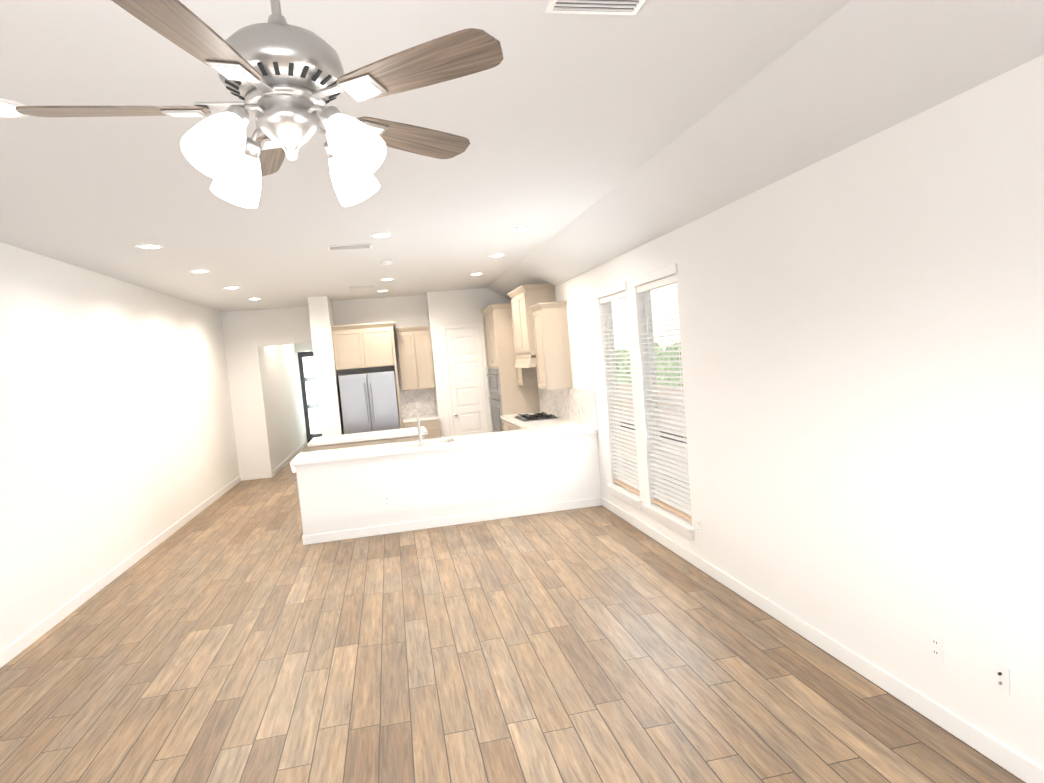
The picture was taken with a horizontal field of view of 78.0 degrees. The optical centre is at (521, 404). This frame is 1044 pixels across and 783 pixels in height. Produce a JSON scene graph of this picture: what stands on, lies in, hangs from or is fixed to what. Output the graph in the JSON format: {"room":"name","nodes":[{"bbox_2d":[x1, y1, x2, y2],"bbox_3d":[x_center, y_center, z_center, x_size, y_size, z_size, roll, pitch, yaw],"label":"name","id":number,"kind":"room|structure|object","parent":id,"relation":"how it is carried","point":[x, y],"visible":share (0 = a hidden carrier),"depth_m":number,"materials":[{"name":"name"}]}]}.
{"room":"living room","nodes":[
{"label":"living room","id":0,"kind":"room"},
{"bbox_2d":[0,242,239,651],"bbox_3d":[-3.809,0.316,4.308,0.150,3.050,15.120,-6,4,-11],"label":"wall","id":1,"kind":"structure","parent":0,"point":[117,441],"depth_m":6.18,"materials":[{"name":"paint"}]},
{"bbox_2d":[0,441,1043,782],"bbox_3d":[-1.604,1.381,7.375,5.150,0.100,19.800,-6,4,-11],"label":"baseboard","id":2,"kind":"structure","parent":1,"relation":"attached to","point":[1018,765],"depth_m":4.83,"materials":[{"name":"paint"}]},
{"bbox_2d":[221,307,311,476],"bbox_3d":[-4.437,-0.211,11.819,1.670,3.050,0.120,-6,4,-11],"label":"wall","id":3,"kind":"structure","parent":0,"point":[247,334],"depth_m":11.67,"materials":[{"name":"paint"}]},
{"bbox_2d":[259,344,306,469],"bbox_3d":[-5.289,-0.327,14.244,0.120,3.050,4.980,-6,4,-11],"label":"wall","id":4,"kind":"structure","parent":0,"point":[283,400],"depth_m":13.70,"materials":[{"name":"paint"}]},
{"bbox_2d":[295,343,312,426],"bbox_3d":[-5.172,-0.528,16.727,1.120,3.050,0.150,-6,4,-11],"label":"wall","id":5,"kind":"structure","parent":0,"point":[301,345],"depth_m":16.52,"materials":[{"name":"paint"}]},
{"bbox_2d":[297,348,312,351],"bbox_3d":[-5.328,-1.413,16.556,0.858,0.060,0.015,-6,4,-11],"label":"door frame","id":6,"kind":"structure","parent":5,"relation":"attached to","point":[302,350],"depth_m":16.50,"materials":[{"name":"paint"}]},
{"bbox_2d":[297,351,321,443],"bbox_3d":[-5.233,-0.192,16.681,0.856,2.390,0.103,-6,4,-11],"label":"front door","id":7,"kind":"structure","parent":5,"relation":"in","point":[309,393],"depth_m":16.65,"materials":[{"name":"black metal"}]},
{"bbox_2d":[308,296,343,436],"bbox_3d":[-3.822,-0.406,13.688,0.300,3.050,6.650,-6,4,-11],"label":"wall","id":8,"kind":"structure","parent":0,"point":[321,324],"depth_m":10.41,"materials":[{"name":"paint"}]},
{"bbox_2d":[331,288,510,437],"bbox_3d":[-1.579,-0.415,11.390,3.180,3.050,0.650,-6,4,-11],"label":"wall","id":9,"kind":"structure","parent":0,"point":[434,310],"depth_m":11.18,"materials":[{"name":"paint"}]},
{"bbox_2d":[331,322,402,428],"bbox_3d":[-2.567,-0.066,11.027,1.038,2.575,0.698,-6,4,-11],"label":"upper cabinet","id":10,"kind":"object","parent":9,"relation":"attached to","point":[367,345],"visible":1,"depth_m":10.66,"materials":[{"name":"paint"}]},
{"bbox_2d":[396,326,434,390],"bbox_3d":[-1.865,-0.804,11.291,0.578,1.085,0.378,-6,4,-11],"label":"upper cabinet","id":11,"kind":"object","parent":9,"relation":"attached to","point":[415,356],"visible":1,"depth_m":11.14,"materials":[{"name":"paint"}]},
{"bbox_2d":[399,388,436,416],"bbox_3d":[-1.857,-0.036,11.529,0.618,0.479,0.009,-6,4,-11],"label":"backsplash","id":12,"kind":"structure","parent":9,"relation":"attached to","point":[408,399],"depth_m":11.52,"materials":[{"name":"tile"}]},
{"bbox_2d":[445,327,487,435],"bbox_3d":[-0.922,-0.127,11.156,0.589,2.389,0.099,-6,4,-11],"label":"pantry door","id":13,"kind":"structure","parent":9,"relation":"in","point":[466,375],"depth_m":11.17,"materials":[{"name":"paint"}]},
{"bbox_2d":[440,322,492,436],"bbox_3d":[-0.932,-0.162,11.190,0.735,2.470,0.031,-6,4,-11],"label":"door frame","id":14,"kind":"structure","parent":9,"relation":"attached to","point":[484,363],"depth_m":11.14,"materials":[{"name":"paint"}]},
{"bbox_2d":[296,432,601,535],"bbox_3d":[-0.751,0.919,7.360,3.398,0.878,0.120,-6,4,-11],"label":"wall","id":15,"kind":"structure","parent":0,"point":[342,495],"depth_m":7.28,"materials":[{"name":"paint"}]},
{"bbox_2d":[384,495,390,505],"bbox_3d":[-1.492,1.067,7.149,0.072,0.115,0.008,-6,4,-11],"label":"outlet","id":16,"kind":"object","parent":15,"relation":"attached to","point":[387,500],"visible":1,"depth_m":7.15,"materials":[{"name":"white plastic"}]},
{"bbox_2d":[0,445,1025,782],"bbox_3d":[-1.596,1.480,7.383,5.450,0.100,20.100,-6,4,-11],"label":"floor","id":17,"kind":"structure","parent":0,"point":[240,631],"depth_m":3.87,"materials":[{"name":"brown wood"}]},
{"bbox_2d":[308,434,425,451],"bbox_3d":[-2.129,0.901,9.079,1.570,0.878,0.740,-6,4,-11],"label":"kitchen island","id":18,"kind":"object","parent":17,"relation":"on","point":[338,445],"depth_m":8.68,"materials":[{"name":"paint"}]},
{"bbox_2d":[307,426,426,445],"bbox_3d":[-2.141,0.441,9.049,1.580,0.040,0.780,-6,4,-11],"label":"island countertop","id":19,"kind":"structure","parent":18,"relation":"on","point":[406,432],"depth_m":8.81,"materials":[{"name":"white stone"}]},
{"bbox_2d":[338,371,399,433],"bbox_3d":[-2.550,0.338,10.986,0.910,1.755,0.776,-6,4,-11],"label":"refrigerator","id":20,"kind":"object","parent":17,"relation":"on","point":[369,402],"visible":0.62,"depth_m":10.63,"materials":[{"name":"silver metal"}]},
{"bbox_2d":[294,439,530,526],"bbox_3d":[-1.144,0.931,7.634,2.805,0.878,0.567,-6,4,-11],"label":"base cabinet","id":21,"kind":"object","parent":17,"relation":"on","point":[518,439],"depth_m":7.13,"materials":[{"name":"paint"}]},
{"bbox_2d":[290,423,597,466],"bbox_3d":[-0.869,0.448,7.587,3.448,0.040,0.755,-6,4,-11],"label":"countertop","id":22,"kind":"structure","parent":21,"relation":"on","point":[577,428],"depth_m":7.41,"materials":[{"name":"white stone"}]},
{"bbox_2d":[417,414,426,445],"bbox_3d":[-1.151,0.286,7.386,0.110,0.356,0.196,-6,4,-11],"label":"faucet","id":23,"kind":"object","parent":22,"relation":"on","point":[419,432],"visible":1,"depth_m":7.31,"materials":[{"name":"silver metal"}]},
{"bbox_2d":[402,439,453,446],"bbox_3d":[-1.167,0.585,7.613,0.758,0.212,0.388,-6,4,-11],"label":"sink","id":24,"kind":"object","parent":22,"relation":"in","point":[439,440],"depth_m":7.77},
{"bbox_2d":[402,414,440,438],"bbox_3d":[-1.734,0.679,11.269,0.618,0.920,0.648,-6,4,-11],"label":"base cabinet","id":25,"kind":"object","parent":17,"relation":"on","point":[430,424],"visible":0.25,"depth_m":10.98,"materials":[{"name":"paint"}]},
{"bbox_2d":[502,420,507,430],"bbox_3d":[0.080,0.639,10.102,0.648,0.878,0.538,-6,4,-11],"label":"base cabinet","id":26,"kind":"object","parent":17,"relation":"on","point":[504,426],"depth_m":10.09,"materials":[{"name":"paint"}]},
{"bbox_2d":[504,420,515,430],"bbox_3d":[0.215,0.678,9.448,0.648,0.878,0.922,-6,4,-11],"label":"base cabinet","id":27,"kind":"object","parent":17,"relation":"on","point":[510,426],"depth_m":9.57,"materials":[{"name":"paint"}]},
{"bbox_2d":[500,412,575,428],"bbox_3d":[0.197,0.229,9.280,0.663,0.040,2.146,-6,4,-11],"label":"countertop","id":28,"kind":"structure","parent":27,"relation":"on","point":[533,419],"depth_m":9.03,"materials":[{"name":"white stone"}]},
{"bbox_2d":[481,303,539,431],"bbox_3d":[-0.171,-0.297,10.786,0.688,2.675,1.105,-6,4,-11],"label":"tall cabinet","id":29,"kind":"object","parent":17,"relation":"on","point":[509,395],"visible":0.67,"depth_m":10.29,"materials":[{"name":"paint"}]},
{"bbox_2d":[0,0,1043,311],"bbox_3d":[-1.845,-1.521,7.152,5.450,0.460,20.100,-6,4,-11],"label":"ceiling","id":30,"kind":"structure","parent":0,"point":[596,140],"depth_m":3.27,"materials":[{"name":"paint"}]},
{"bbox_2d":[0,98,28,117],"bbox_3d":[-2.121,-1.226,2.658,0.153,0.011,0.200,-6,4,-11],"label":"recessed light","id":31,"kind":"object","parent":30,"relation":"in","point":[7,108],"depth_m":2.69,"materials":[{"name":"glass"}]},
{"bbox_2d":[135,244,163,248],"bbox_3d":[-3.186,-1.358,5.524,0.210,0.011,0.214,-6,4,-11],"label":"recessed light","id":32,"kind":"object","parent":30,"relation":"in","point":[143,246],"depth_m":5.54,"materials":[{"name":"paint"}]},
{"bbox_2d":[189,269,209,272],"bbox_3d":[-3.485,-1.444,6.968,0.210,0.011,0.233,-6,4,-11],"label":"recessed light","id":33,"kind":"object","parent":30,"relation":"in","point":[200,270],"depth_m":7.01,"materials":[{"name":"paint"}]},
{"bbox_2d":[224,286,240,288],"bbox_3d":[-3.792,-1.531,8.427,0.199,0.011,0.249,-6,4,-11],"label":"recessed light","id":34,"kind":"object","parent":30,"relation":"in","point":[230,287],"depth_m":8.46,"materials":[{"name":"paint"}]},
{"bbox_2d":[14,0,502,208],"bbox_3d":[-0.717,-0.930,1.775,1.222,0.695,1.265,-6,4,-11],"label":"ceiling fan","id":35,"kind":"object","parent":30,"relation":"hanging from","point":[282,78],"visible":1,"depth_m":1.67,"materials":[{"name":"silver metal"}]},
{"bbox_2d":[327,244,371,249],"bbox_3d":[-1.686,-1.541,6.324,0.420,0.017,0.200,-6,4,-11],"label":"ceiling vent","id":36,"kind":"object","parent":30,"relation":"in","point":[350,246],"visible":1,"depth_m":6.27,"materials":[{"name":"white plastic"}]},
{"bbox_2d":[347,285,376,288],"bbox_3d":[-2.351,-1.730,9.489,0.420,0.017,0.200,-6,4,-11],"label":"ceiling vent","id":37,"kind":"object","parent":30,"relation":"in","point":[361,286],"visible":1,"depth_m":9.43,"materials":[{"name":"white plastic"}]},
{"bbox_2d":[370,232,393,237],"bbox_3d":[-1.270,-1.543,5.852,0.205,0.011,0.240,-6,4,-11],"label":"recessed light","id":38,"kind":"object","parent":30,"relation":"in","point":[380,234],"depth_m":5.88,"materials":[{"name":"paint"}]},
{"bbox_2d":[381,260,392,264],"bbox_3d":[-1.552,-1.626,7.400,0.136,0.035,0.136,-6,4,-11],"label":"smoke detector","id":39,"kind":"object","parent":30,"relation":"attached to","point":[386,262],"visible":1,"depth_m":7.36,"materials":[{"name":"white plastic"}]},
{"bbox_2d":[379,278,394,280],"bbox_3d":[-1.859,-1.727,8.883,0.202,0.011,0.246,-6,4,-11],"label":"recessed light","id":40,"kind":"object","parent":30,"relation":"in","point":[383,279],"depth_m":8.93,"materials":[{"name":"paint"}]},
{"bbox_2d":[488,253,505,256],"bbox_3d":[-0.296,-1.756,7.564,0.201,0.011,0.229,-6,4,-11],"label":"recessed light","id":41,"kind":"object","parent":30,"relation":"in","point":[500,254],"depth_m":7.62,"materials":[{"name":"paint"}]},
{"bbox_2d":[512,226,533,231],"bbox_3d":[0.005,-1.669,6.115,0.212,0.011,0.241,-6,4,-11],"label":"recessed light","id":42,"kind":"object","parent":30,"relation":"in","point":[522,228],"depth_m":6.14,"materials":[{"name":"paint"}]},
{"bbox_2d":[544,0,645,14],"bbox_3d":[0.261,-1.387,2.215,0.340,0.017,0.170,-6,4,-11],"label":"ceiling vent","id":43,"kind":"object","parent":30,"relation":"in","point":[619,7],"visible":0.96,"depth_m":2.24,"materials":[{"name":"white plastic"}]},
{"bbox_2d":[612,283,679,350],"bbox_3d":[4.062,-2.468,9.544,0.300,6.520,17.000,-6,4,-11],"label":"sky","id":44,"kind":"structure","parent":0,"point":[660,298],"depth_m":14.20,"materials":[{"name":"white"}]},
{"bbox_2d":[555,54,1043,767],"bbox_3d":[1.434,-0.024,5.081,0.150,2.740,14.250,-6,4,-11],"label":"wall","id":45,"kind":"structure","parent":0,"point":[861,326],"depth_m":3.12,"materials":[{"name":"paint"}]},
{"bbox_2d":[510,317,537,385],"bbox_3d":[0.096,-0.833,10.064,0.348,1.066,0.446,-6,4,-11],"label":"upper cabinet","id":46,"kind":"object","parent":45,"relation":"attached to","point":[525,376],"depth_m":9.87,"materials":[{"name":"paint"}]},
{"bbox_2d":[507,283,555,367],"bbox_3d":[0.161,-1.106,9.310,0.463,1.126,1.128,-6,4,-11],"label":"range hood","id":47,"kind":"object","parent":45,"relation":"attached to","point":[525,297],"visible":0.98,"depth_m":8.85,"materials":[{"name":"paint"}]},
{"bbox_2d":[530,301,572,389],"bbox_3d":[0.396,-0.766,8.600,0.348,1.106,0.498,-6,4,-11],"label":"upper cabinet","id":48,"kind":"object","parent":45,"relation":"attached to","point":[551,370],"depth_m":8.37,"materials":[{"name":"paint"}]},
{"bbox_2d":[538,388,597,428],"bbox_3d":[0.573,-0.022,8.955,0.009,0.444,2.903,-6,4,-11],"label":"backsplash","id":49,"kind":"structure","parent":45,"relation":"attached to","point":[575,405],"depth_m":8.52,"materials":[{"name":"tile"}]},
{"bbox_2d":[595,281,641,510],"bbox_3d":[1.056,-0.098,6.773,0.180,2.260,0.910,-6,4,-11],"label":"window","id":50,"kind":"structure","parent":45,"relation":"in","point":[609,311],"depth_m":6.98,"materials":[{"name":"plastic"}]},
{"bbox_2d":[600,290,639,494],"bbox_3d":[1.050,-0.126,6.770,0.058,2.048,0.832,-6,4,-11],"label":"window blind","id":51,"kind":"object","parent":50,"relation":"attached to","point":[622,474],"visible":0.73,"depth_m":6.79,"materials":[{"name":"white plastic"}]},
{"bbox_2d":[631,263,693,539],"bbox_3d":[1.278,-0.033,5.697,0.180,2.260,0.950,-6,4,-11],"label":"window","id":52,"kind":"structure","parent":45,"relation":"in","point":[648,300],"depth_m":5.83,"materials":[{"name":"plastic"}]},
{"bbox_2d":[637,274,691,521],"bbox_3d":[1.272,-0.062,5.694,0.058,2.048,0.872,-6,4,-11],"label":"window blind","id":53,"kind":"object","parent":52,"relation":"attached to","point":[683,506],"visible":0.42,"depth_m":5.70,"materials":[{"name":"white plastic"}]},
{"bbox_2d":[696,518,701,533],"bbox_3d":[1.426,0.984,5.206,0.008,0.115,0.072,-6,4,-11],"label":"outlet","id":54,"kind":"object","parent":45,"relation":"attached to","point":[698,523],"visible":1,"depth_m":5.20,"materials":[{"name":"white plastic"}]},
{"bbox_2d":[929,632,943,662],"bbox_3d":[1.892,1.109,2.947,0.008,0.115,0.072,-6,4,-11],"label":"outlet","id":55,"kind":"object","parent":45,"relation":"attached to","point":[936,646],"visible":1,"depth_m":2.94,"materials":[{"name":"white plastic"}]},
{"bbox_2d":[993,661,1009,695],"bbox_3d":[1.953,1.118,2.633,0.014,0.115,0.072,-6,4,-11],"label":"outlet","id":56,"kind":"object","parent":45,"relation":"attached to","point":[1001,678],"visible":1,"depth_m":2.63,"materials":[{"name":"white plastic"}]},
{"label":"outside","id":57,"kind":"structure","parent":0,"visible":0},
{"bbox_2d":[623,458,689,503],"bbox_3d":[5.841,0.869,7.554,9.250,0.100,20.000,-6,4,-11],"label":"ground","id":58,"kind":"structure","parent":57,"point":[664,479],"depth_m":8.62,"materials":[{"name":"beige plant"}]},
{"bbox_2d":[615,342,682,386],"bbox_3d":[2.864,0.090,9.353,1.284,2.399,14.725,-6,4,-11],"label":"hedge","id":59,"kind":"object","parent":58,"relation":"on","point":[658,364],"depth_m":10.11,"materials":[{"name":"green plant"}]},
{"bbox_2d":[618,384,688,479],"bbox_3d":[2.173,0.426,8.304,0.070,1.270,15.000,-6,4,-11],"label":"fence","id":60,"kind":"object","parent":58,"relation":"on","point":[671,394],"depth_m":9.04,"materials":[{"name":"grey wood"}]}
]}

